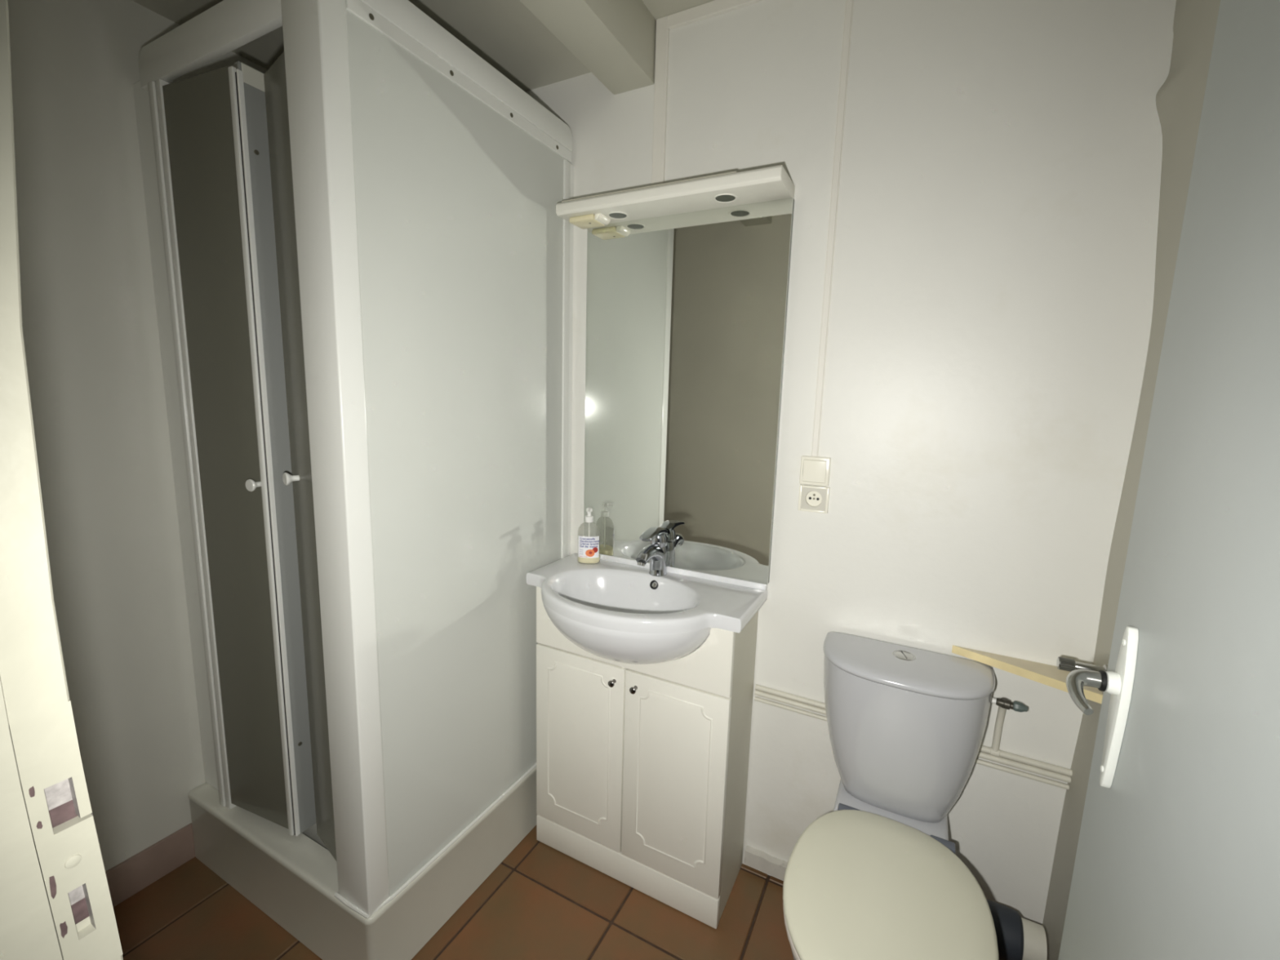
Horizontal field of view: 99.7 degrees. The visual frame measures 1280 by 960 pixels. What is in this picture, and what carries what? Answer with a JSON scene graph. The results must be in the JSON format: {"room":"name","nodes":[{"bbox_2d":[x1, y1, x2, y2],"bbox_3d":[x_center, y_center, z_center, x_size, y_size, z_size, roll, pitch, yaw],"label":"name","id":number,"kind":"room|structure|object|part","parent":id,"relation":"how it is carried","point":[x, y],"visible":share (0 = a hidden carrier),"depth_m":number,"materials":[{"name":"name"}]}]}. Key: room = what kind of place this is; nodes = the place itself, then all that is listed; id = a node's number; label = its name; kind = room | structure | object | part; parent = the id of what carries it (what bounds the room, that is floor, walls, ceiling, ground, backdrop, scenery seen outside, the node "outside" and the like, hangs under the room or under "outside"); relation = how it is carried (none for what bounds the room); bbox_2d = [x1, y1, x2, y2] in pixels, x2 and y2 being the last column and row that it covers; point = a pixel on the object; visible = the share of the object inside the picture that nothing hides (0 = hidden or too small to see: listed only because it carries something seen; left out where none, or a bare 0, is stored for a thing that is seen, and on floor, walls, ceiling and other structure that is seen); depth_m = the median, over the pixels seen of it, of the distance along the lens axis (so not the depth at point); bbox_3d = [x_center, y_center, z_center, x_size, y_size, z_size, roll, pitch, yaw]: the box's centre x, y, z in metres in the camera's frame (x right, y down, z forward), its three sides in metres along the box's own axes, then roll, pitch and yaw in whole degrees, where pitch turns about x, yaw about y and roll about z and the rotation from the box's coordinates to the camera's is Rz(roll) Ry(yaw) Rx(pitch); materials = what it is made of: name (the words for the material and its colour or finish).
{"room":"bathroom","nodes":[
{"label":"bathroom","id":0,"kind":"room"},
{"bbox_2d":[7,0,267,871],"bbox_3d":[-1.254,-0.098,1.467,0.060,2.420,1.430,6,10,27],"label":"wall","id":1,"kind":"structure","parent":0,"point":[90,326],"depth_m":1.30,"materials":[{"name":"paint"}]},
{"bbox_2d":[105,822,195,907],"bbox_3d":[-1.409,1.069,1.329,0.012,0.105,0.525,6,10,27],"label":"baseboard","id":2,"kind":"structure","parent":1,"relation":"attached to","point":[140,870],"depth_m":1.47,"materials":[{"name":"wood"}]},
{"bbox_2d":[131,0,714,91],"bbox_3d":[-0.352,-1.045,0.415,2.518,0.124,2.250,6,10,27],"label":"ceiling","id":3,"kind":"structure","parent":0,"point":[505,34],"depth_m":1.37,"materials":[{"name":"paint"}]},
{"bbox_2d":[519,0,656,94],"bbox_3d":[-0.339,-1.050,0.835,0.126,0.159,1.400,6,10,27],"label":"ceiling beam","id":4,"kind":"structure","parent":3,"relation":"attached to","point":[615,40],"depth_m":1.29,"materials":[{"name":"paint"}]},
{"bbox_2d":[113,825,793,959],"bbox_3d":[-0.394,1.264,0.756,2.468,0.050,2.250,6,10,27],"label":"floor","id":5,"kind":"structure","parent":0,"point":[540,902],"depth_m":1.39,"materials":[{"name":"tile"}]},
{"bbox_2d":[133,0,573,959],"bbox_3d":[-0.740,0.041,1.560,0.793,2.104,0.764,6,10,27],"label":"shower cubicle","id":6,"kind":"object","parent":5,"relation":"on","point":[362,253],"visible":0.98,"depth_m":1.24,"materials":[{"name":"plastic"}]},
{"bbox_3d":[-1.179,-0.030,1.416,0.133,1.855,0.026,6,10,27],"label":"filler panel","id":7,"kind":"part","parent":6,"relation":"part of","materials":[{"name":"white plastic"}]},
{"bbox_3d":[-0.885,-0.916,1.111,0.595,0.080,0.018,6,10,27],"label":"header rail","id":8,"kind":"part","parent":6,"relation":"part of","materials":[{"name":"white plastic"}]},
{"bbox_3d":[-0.974,0.011,1.297,0.253,1.786,0.006,5,9,21],"label":"door","id":9,"kind":"part","parent":6,"relation":"part of","materials":[{"name":"grey glass"}]},
{"bbox_3d":[-0.886,0.011,1.243,0.029,0.029,0.029,6,10,27],"label":"knob","id":10,"kind":"part","parent":6,"relation":"part of","materials":[{"name":"white plastic"}]},
{"bbox_3d":[-0.774,-0.003,1.198,0.029,0.029,0.028,9,11,40],"label":"knob","id":11,"kind":"part","parent":6,"relation":"part of","materials":[{"name":"white plastic"}]},
{"bbox_3d":[-0.724,0.045,1.184,0.190,1.759,0.049,6,10,27],"label":"door","id":12,"kind":"part","parent":6,"relation":"part of","materials":[{"name":"grey plastic"}]},
{"bbox_3d":[-0.602,0.018,1.088,0.108,1.890,0.054,6,10,27],"label":"corner post","id":13,"kind":"part","parent":6,"relation":"part of","materials":[{"name":"white plastic"}]},
{"bbox_2d":[188,762,537,959],"bbox_3d":[-0.766,0.976,1.702,0.792,0.211,0.763,6,10,27],"label":"shower tray","id":14,"kind":"object","parent":6,"relation":"attached to","point":[292,877],"depth_m":1.37,"materials":[{"name":"white ceramic"}]},
{"bbox_3d":[-0.399,0.011,1.388,0.015,1.825,0.682,6,10,27],"label":"panel","id":15,"kind":"part","parent":6,"relation":"part of","materials":[{"name":"plastic"}]},
{"bbox_3d":[-0.368,-0.936,1.256,0.034,0.061,0.692,6,10,27],"label":"rail","id":16,"kind":"part","parent":6,"relation":"part of","materials":[{"name":"white plastic"}]},
{"bbox_2d":[536,586,758,928],"bbox_3d":[-0.001,0.718,1.550,0.580,0.812,0.252,6,10,27],"label":"vanity cabinet","id":17,"kind":"object","parent":5,"relation":"on","point":[642,770],"visible":0.94,"depth_m":1.44,"materials":[{"name":"wood"}]},
{"bbox_3d":[-0.178,0.746,1.528,0.210,0.454,0.003,6,10,27],"label":"moulding","id":18,"kind":"part","parent":17,"relation":"part of","materials":[{"name":"white wood"}]},
{"bbox_3d":[-0.174,0.757,1.538,0.292,0.548,0.018,6,10,27],"label":"door","id":19,"kind":"part","parent":17,"relation":"part of","materials":[{"name":"white wood"}]},
{"bbox_3d":[-0.074,0.539,1.432,0.017,0.017,0.022,6,10,27],"label":"knob","id":20,"kind":"part","parent":17,"relation":"part of","materials":[{"name":"silver metal"}]},
{"bbox_3d":[-0.016,0.545,1.403,0.017,0.017,0.022,6,10,27],"label":"knob","id":21,"kind":"part","parent":17,"relation":"part of","materials":[{"name":"silver metal"}]},
{"bbox_2d":[526,552,767,664],"bbox_3d":[-0.025,0.368,1.440,0.628,0.199,0.386,6,10,27],"label":"washbasin","id":22,"kind":"object","parent":17,"relation":"in","point":[611,608],"visible":0.97,"depth_m":1.37,"materials":[{"name":"white ceramic"}]},
{"bbox_2d":[577,507,599,563],"bbox_3d":[-0.153,0.167,1.627,0.068,0.168,0.057,6,10,27],"label":"soap dispenser","id":23,"kind":"object","parent":22,"relation":"on","point":[588,546],"visible":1,"depth_m":1.61,"materials":[{"name":"white plastic"}]},
{"bbox_2d":[577,535,599,563],"bbox_3d":[-0.154,0.187,1.630,0.068,0.128,0.057,6,10,27],"label":"label","id":24,"kind":"object","parent":23,"relation":"on","point":[588,546],"depth_m":1.61,"materials":[{"name":"beige"}]},
{"bbox_2d":[635,526,667,576],"bbox_3d":[0.034,0.205,1.505,0.052,0.140,0.139,6,10,27],"label":"mixer tap","id":25,"kind":"object","parent":22,"relation":"on","point":[655,552],"visible":1,"depth_m":1.51,"materials":[{"name":"silver metal"}]},
{"bbox_3d":[0.033,0.212,1.504,0.047,0.066,0.130,6,10,27],"label":"spout","id":26,"kind":"part","parent":25,"relation":"part of","materials":[{"name":"silver metal"}]},
{"bbox_3d":[0.039,0.151,1.505,0.042,0.033,0.118,6,10,27],"label":"lever","id":27,"kind":"part","parent":25,"relation":"part of","materials":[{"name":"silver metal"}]},
{"bbox_3d":[0.082,0.774,1.394,0.204,0.454,0.003,6,10,27],"label":"moulding","id":28,"kind":"part","parent":17,"relation":"part of","materials":[{"name":"white wood"}]},
{"bbox_3d":[0.085,0.784,1.405,0.285,0.548,0.018,6,10,27],"label":"door","id":29,"kind":"part","parent":17,"relation":"part of","materials":[{"name":"white wood"}]},
{"bbox_3d":[0.257,0.742,1.442,0.016,0.811,0.208,6,10,27],"label":"panel","id":30,"kind":"part","parent":17,"relation":"part of","materials":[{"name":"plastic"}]},
{"bbox_2d":[782,631,999,959],"bbox_3d":[0.490,0.818,1.086,0.368,0.779,0.623,6,10,27],"label":"toilet","id":31,"kind":"object","parent":5,"relation":"on","point":[879,875],"visible":1,"depth_m":1.13,"materials":[{"name":"grey ceramic"}]},
{"bbox_3d":[0.457,0.813,1.013,0.358,0.017,0.458,6,10,27],"label":"seat","id":32,"kind":"part","parent":31,"relation":"part of","materials":[{"name":"beige plastic"}]},
{"bbox_3d":[0.457,0.793,1.009,0.360,0.020,0.464,6,10,27],"label":"seat lid","id":33,"kind":"part","parent":31,"relation":"part of","materials":[{"name":"beige plastic"}]},
{"bbox_2d":[833,779,948,840],"bbox_3d":[0.591,0.873,1.292,0.236,0.216,0.180,6,10,27],"label":"toilet bowl","id":34,"kind":"object","parent":31,"relation":"attached to","point":[845,799],"depth_m":1.24,"materials":[{"name":"grey ceramic"}]},
{"bbox_3d":[0.593,0.420,1.214,0.359,0.022,0.184,6,10,27],"label":"cistern lid","id":35,"kind":"part","parent":31,"relation":"part of","materials":[{"name":"grey ceramic"}]},
{"bbox_2d":[524,0,1176,925],"bbox_3d":[0.050,-0.081,1.595,2.338,2.420,0.060,6,10,27],"label":"wall","id":36,"kind":"structure","parent":0,"point":[993,291],"depth_m":1.21,"materials":[{"name":"paint"}]},
{"bbox_2d":[651,15,669,185],"bbox_3d":[0.040,-0.473,1.506,0.036,1.461,0.010,6,10,27],"label":"trim","id":37,"kind":"structure","parent":36,"relation":"attached to","point":[662,35],"depth_m":1.42,"materials":[{"name":"paint"}]},
{"bbox_2d":[555,164,795,584],"bbox_3d":[0.060,-0.242,1.454,0.609,1.007,0.137,6,10,27],"label":"wall mirror","id":38,"kind":"object","parent":36,"relation":"attached to","point":[688,280],"visible":1,"depth_m":1.46,"materials":[{"name":"grey mirror"}]},
{"bbox_2d":[595,213,610,225],"bbox_3d":[-0.101,-0.708,1.465,0.018,0.014,0.056,6,10,27],"label":"switch","id":39,"kind":"object","parent":38,"relation":"attached to","point":[601,219],"depth_m":1.46,"materials":[{"name":"white plastic"}]},
{"bbox_2d":[607,211,628,219],"bbox_3d":[-0.059,-0.713,1.451,0.057,0.006,0.057,6,10,27],"label":"recessed light","id":40,"kind":"object","parent":38,"relation":"on","point":[611,215],"depth_m":1.45,"materials":[{"name":"white metal"}]},
{"bbox_2d":[713,193,737,203],"bbox_3d":[0.206,-0.683,1.305,0.057,0.006,0.057,6,10,27],"label":"recessed light","id":41,"kind":"object","parent":38,"relation":"on","point":[717,197],"depth_m":1.30,"materials":[{"name":"white metal"}]},
{"bbox_2d":[668,0,764,29],"bbox_3d":[0.521,-1.131,1.161,1.008,0.030,0.010,6,10,27],"label":"trim","id":42,"kind":"structure","parent":36,"relation":"attached to","point":[715,7],"depth_m":1.34,"materials":[{"name":"paint"}]},
{"bbox_2d":[743,844,787,879],"bbox_3d":[0.611,1.123,1.417,0.686,0.044,0.022,6,10,27],"label":"baseboard","id":43,"kind":"structure","parent":36,"relation":"attached to","point":[761,860],"depth_m":1.54,"materials":[{"name":"white wood"}]},
{"bbox_2d":[797,484,830,513],"bbox_3d":[0.440,0.048,1.366,0.072,0.066,0.012,6,10,27],"label":"wall socket","id":44,"kind":"object","parent":36,"relation":"attached to","point":[815,499],"visible":1,"depth_m":1.36,"materials":[{"name":"white plastic"}]},
{"bbox_2d":[799,455,831,486],"bbox_3d":[0.439,-0.023,1.354,0.071,0.072,0.017,6,10,27],"label":"light switch","id":45,"kind":"object","parent":36,"relation":"attached to","point":[814,470],"visible":1,"depth_m":1.35,"materials":[{"name":"white plastic"}]},
{"bbox_2d":[811,0,853,456],"bbox_3d":[0.453,-0.590,1.272,0.018,1.075,0.009,6,10,27],"label":"cable trunking","id":46,"kind":"object","parent":36,"relation":"attached to","point":[849,6],"visible":1,"depth_m":1.27,"materials":[{"name":"paint"}]},
{"bbox_2d":[754,696,1069,790],"bbox_3d":[0.633,0.641,1.341,0.708,0.013,0.011,6,10,27],"label":"pipe","id":47,"kind":"object","parent":36,"relation":"attached to","point":[983,762],"visible":0.57,"depth_m":1.24,"materials":[{"name":"white metal"}]},
{"bbox_2d":[754,689,1071,782],"bbox_3d":[0.634,0.623,1.338,0.708,0.016,0.014,6,10,27],"label":"pipe","id":48,"kind":"object","parent":36,"relation":"attached to","point":[1001,760],"visible":0.58,"depth_m":1.24,"materials":[{"name":"white metal"}]},
{"bbox_2d":[755,684,1072,776],"bbox_3d":[0.632,0.547,1.319,0.708,0.141,0.034,6,10,27],"label":"pipe","id":49,"kind":"object","parent":36,"relation":"attached to","point":[994,750],"visible":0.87,"depth_m":1.23,"materials":[{"name":"white metal"}]},
{"bbox_2d":[990,697,1027,712],"bbox_3d":[0.815,0.497,1.196,0.074,0.024,0.024,6,10,27],"label":"valve","id":50,"kind":"object","parent":49,"relation":"attached to","point":[1004,703],"visible":0.98,"depth_m":1.19,"materials":[{"name":"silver metal"}]},
{"bbox_3d":[0.835,0.499,1.185,0.029,0.023,0.023,6,10,27],"label":"knob","id":51,"kind":"part","parent":50,"relation":"part of","materials":[{"name":"grey"}]},
{"bbox_2d":[951,644,1102,703],"bbox_3d":[0.821,0.414,1.161,0.256,0.018,0.104,6,10,27],"label":"corner shelf","id":52,"kind":"object","parent":36,"relation":"attached to","point":[1046,674],"visible":0.64,"depth_m":1.17,"materials":[{"name":"beige wood"}]},
{"bbox_2d":[1042,0,1220,959],"bbox_3d":[0.695,0.100,0.521,0.128,2.420,1.330,6,10,27],"label":"wall","id":53,"kind":"structure","parent":0,"point":[1180,99],"depth_m":1.00,"materials":[{"name":"paint"}]},
{"bbox_2d":[986,898,1047,959],"bbox_3d":[0.788,0.988,1.181,0.153,0.101,0.101,6,10,27],"label":"pipe","id":54,"kind":"object","parent":53,"relation":"attached to","point":[1018,938],"visible":0.46,"depth_m":1.14,"materials":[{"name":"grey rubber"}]},
{"bbox_2d":[1056,656,1107,671],"bbox_3d":[0.866,0.367,1.054,0.080,0.028,0.028,6,10,27],"label":"peg","id":55,"kind":"object","parent":53,"relation":"attached to","point":[1062,663],"visible":0.69,"depth_m":1.05,"materials":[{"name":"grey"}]},
{"bbox_3d":[0.877,0.368,1.048,0.054,0.028,0.028,6,10,27],"label":"stem","id":56,"kind":"part","parent":55,"relation":"part of","materials":[{"name":"silver metal"}]},
{"bbox_3d":[-0.566,0.087,0.375,2.288,2.420,0.130,6,10,27],"label":"wall","id":57,"kind":"structure","parent":0,"visible":0},
{"bbox_2d":[0,0,123,959],"bbox_3d":[-0.065,0.293,0.147,0.842,2.110,0.155,6,10,27],"label":"door frame","id":58,"kind":"structure","parent":57,"relation":"attached to","point":[55,902],"depth_m":0.34,"materials":[{"name":"beige paint"}]},
{"bbox_3d":[-0.389,0.248,0.367,0.011,0.205,0.036,6,10,27],"label":"strike plate","id":59,"kind":"part","parent":58,"relation":"part of","materials":[{"name":"beige paint"}]},
{"bbox_2d":[1057,0,1279,959],"bbox_3d":[0.436,0.281,0.390,0.095,2.032,0.771,6,10,27],"label":"door","id":60,"kind":"structure","parent":57,"relation":"in","point":[1178,853],"depth_m":0.52,"materials":[{"name":"grey paint"}]},
{"bbox_3d":[0.543,0.256,0.655,0.038,0.036,0.062,6,10,27],"label":"handle lever","id":61,"kind":"part","parent":60,"relation":"part of","materials":[{"name":"silver metal"}]},
{"bbox_3d":[0.585,0.280,0.660,0.010,0.211,0.034,6,10,27],"label":"handle plate","id":62,"kind":"part","parent":60,"relation":"part of","materials":[{"name":"white plastic"}]}
]}

